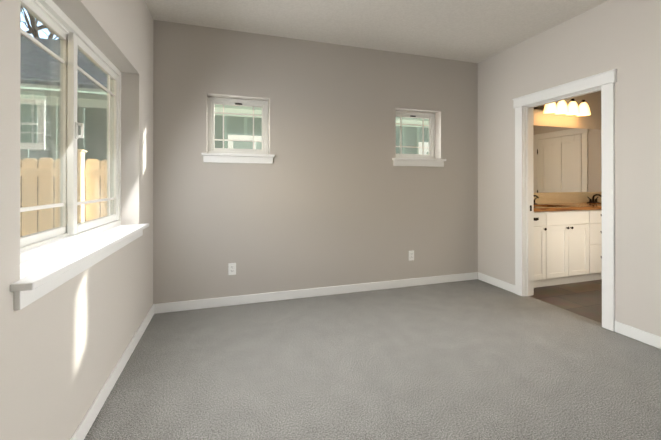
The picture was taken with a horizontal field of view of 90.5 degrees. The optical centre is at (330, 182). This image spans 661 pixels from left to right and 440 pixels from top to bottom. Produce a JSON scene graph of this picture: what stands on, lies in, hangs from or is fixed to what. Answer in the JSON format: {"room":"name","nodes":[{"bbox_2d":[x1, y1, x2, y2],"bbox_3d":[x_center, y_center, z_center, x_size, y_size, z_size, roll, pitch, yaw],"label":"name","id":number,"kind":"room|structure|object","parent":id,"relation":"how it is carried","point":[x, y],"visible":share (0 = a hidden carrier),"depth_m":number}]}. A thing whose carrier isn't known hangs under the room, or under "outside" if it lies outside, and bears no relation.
{"room":"empty bedroom","nodes":[
{"label":"empty bedroom","id":0,"kind":"room"},
{"bbox_2d":[0,0,153,439],"bbox_3d":[-1.062,-0.152,0.880,0.200,2.700,4.810,0,0,-17],"label":"wall","id":1,"kind":"structure","parent":0,"point":[63,346],"depth_m":1.53},
{"bbox_2d":[20,0,120,263],"bbox_3d":[-1.387,-0.247,1.759,0.107,1.185,1.520,0,0,-17],"label":"sliding window","id":2,"kind":"structure","parent":1,"relation":"in","point":[70,133],"depth_m":1.73},
{"bbox_2d":[10,223,148,310],"bbox_3d":[-1.276,0.365,1.792,0.180,0.090,1.630,0,0,-17],"label":"sill","id":3,"kind":"structure","parent":1,"relation":"attached to","point":[41,276],"depth_m":1.38},
{"bbox_2d":[70,304,157,439],"bbox_3d":[-0.958,1.154,0.910,0.016,0.088,4.410,0,0,-17],"label":"baseboard","id":4,"kind":"structure","parent":1,"relation":"attached to","point":[93,411],"depth_m":1.87},
{"bbox_2d":[84,279,660,439],"bbox_3d":[0.703,1.249,1.433,3.900,0.100,4.810,0,0,-17],"label":"floor carpet","id":5,"kind":"object","parent":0,"point":[476,359],"visible":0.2,"depth_m":2.06},
{"bbox_2d":[153,20,600,303],"bbox_3d":[1.435,-0.145,4.082,6.485,2.700,0.200,0,0,-17],"label":"wall","id":6,"kind":"structure","parent":0,"point":[331,195],"depth_m":3.46},
{"bbox_2d":[228,263,235,274],"bbox_3d":[-0.964,0.848,3.216,0.072,0.116,0.008,0,0,-17],"label":"electrical outlet","id":7,"kind":"object","parent":6,"relation":"attached to","point":[231,268],"visible":1,"depth_m":3.21},
{"bbox_2d":[207,97,267,153],"bbox_3d":[-0.951,-0.556,3.395,0.600,0.600,0.080,0,0,-17],"label":"window","id":8,"kind":"structure","parent":6,"relation":"in","point":[213,102],"depth_m":3.36},
{"bbox_2d":[201,153,274,163],"bbox_3d":[-0.915,-0.237,3.278,0.690,0.090,0.165,0,0,-17],"label":"sill","id":9,"kind":"structure","parent":6,"relation":"attached to","point":[235,158],"depth_m":3.21},
{"bbox_2d":[158,272,477,312],"bbox_3d":[0.125,1.160,3.554,3.610,0.088,0.016,0,0,-17],"label":"baseboard","id":10,"kind":"structure","parent":6,"relation":"attached to","point":[322,291],"depth_m":3.43},
{"bbox_2d":[409,250,413,260],"bbox_3d":[0.942,0.850,3.815,0.072,0.116,0.008,0,0,-17],"label":"electrical outlet","id":11,"kind":"object","parent":6,"relation":"attached to","point":[411,255],"visible":1,"depth_m":3.81},
{"bbox_2d":[396,111,434,158],"bbox_3d":[0.990,-0.555,4.006,0.610,0.600,0.080,0,0,-17],"label":"window","id":12,"kind":"structure","parent":6,"relation":"in","point":[431,125],"depth_m":4.02},
{"bbox_2d":[392,158,445,166],"bbox_3d":[1.027,-0.235,3.889,0.700,0.090,0.165,0,0,-17],"label":"sill","id":13,"kind":"structure","parent":6,"relation":"attached to","point":[418,162],"depth_m":3.82},
{"bbox_2d":[534,99,590,115],"bbox_3d":[3.154,-1.022,4.408,0.860,0.205,0.211,0,0,-17],"label":"sconce","id":14,"kind":"object","parent":6,"relation":"attached to","point":[572,107],"visible":0.9,"depth_m":4.36},
{"bbox_2d":[533,125,601,192],"bbox_3d":[3.202,-0.315,4.529,2.545,0.898,0.006,0,0,-17],"label":"bathroom mirror","id":15,"kind":"object","parent":6,"relation":"attached to","point":[566,159],"visible":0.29,"depth_m":4.55},
{"bbox_2d":[145,0,608,62],"bbox_3d":[2.031,-1.550,1.857,6.685,0.100,4.810,0,0,-17],"label":"ceiling","id":16,"kind":"structure","parent":0,"point":[475,31],"depth_m":3.03},
{"bbox_2d":[530,279,601,322],"bbox_3d":[3.459,1.255,3.809,2.785,0.100,1.930,0,0,-17],"label":"floor","id":17,"kind":"structure","parent":0,"point":[584,298],"depth_m":3.43},
{"bbox_2d":[534,204,601,287],"bbox_3d":[3.291,0.766,4.243,2.600,0.880,0.600,0,0,-17],"label":"bathroom vanity","id":18,"kind":"object","parent":17,"relation":"on","point":[567,237],"depth_m":3.80},
{"bbox_2d":[534,204,601,211],"bbox_3d":[3.290,0.306,4.247,2.600,0.040,0.593,0,0,-17],"label":"countertop","id":19,"kind":"structure","parent":18,"relation":"on","point":[545,207],"depth_m":3.90},
{"bbox_2d":[534,196,537,203],"bbox_3d":[2.604,0.226,4.261,0.216,0.119,0.061,0,0,-17],"label":"faucet","id":20,"kind":"object","parent":19,"relation":"on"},
{"bbox_2d":[586,196,601,203],"bbox_3d":[3.692,0.227,4.603,0.216,0.119,0.061,0,0,-17],"label":"faucet","id":21,"kind":"object","parent":19,"relation":"on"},
{"bbox_2d":[478,0,660,336],"bbox_3d":[2.563,-0.149,2.021,0.120,2.700,4.410,0,0,-17],"label":"wall","id":22,"kind":"structure","parent":0,"point":[623,37],"depth_m":2.65},
{"bbox_2d":[478,272,514,292],"bbox_3d":[1.927,1.161,3.812,0.016,0.088,0.545,0,0,-17],"label":"baseboard","id":23,"kind":"structure","parent":22,"relation":"attached to","point":[507,286],"depth_m":3.79},
{"bbox_2d":[513,69,616,330],"bbox_3d":[2.216,0.147,3.122,0.188,2.112,0.988,0,0,-17],"label":"door frame","id":24,"kind":"structure","parent":22,"relation":"attached to","point":[606,80],"depth_m":3.08},
{"bbox_2d":[615,321,660,348],"bbox_3d":[2.722,1.155,1.285,0.016,0.088,2.855,0,0,-17],"label":"baseboard","id":25,"kind":"structure","parent":22,"relation":"attached to","point":[654,340],"depth_m":2.49},
{"label":"outside","id":26,"kind":"structure","parent":0,"visible":0},
{"bbox_3d":[-6.577,1.788,18.739,80.000,0.200,80.000,0,0,-17],"label":"ground","id":27,"kind":"structure","parent":26,"visible":0},
{"bbox_2d":[215,105,428,154],"bbox_3d":[-6.874,-1.061,8.027,25.700,5.450,6.670,0,0,-17],"label":"neighbor house","id":28,"kind":"structure","parent":27,"relation":"on","point":[230,121],"depth_m":6.64}
]}

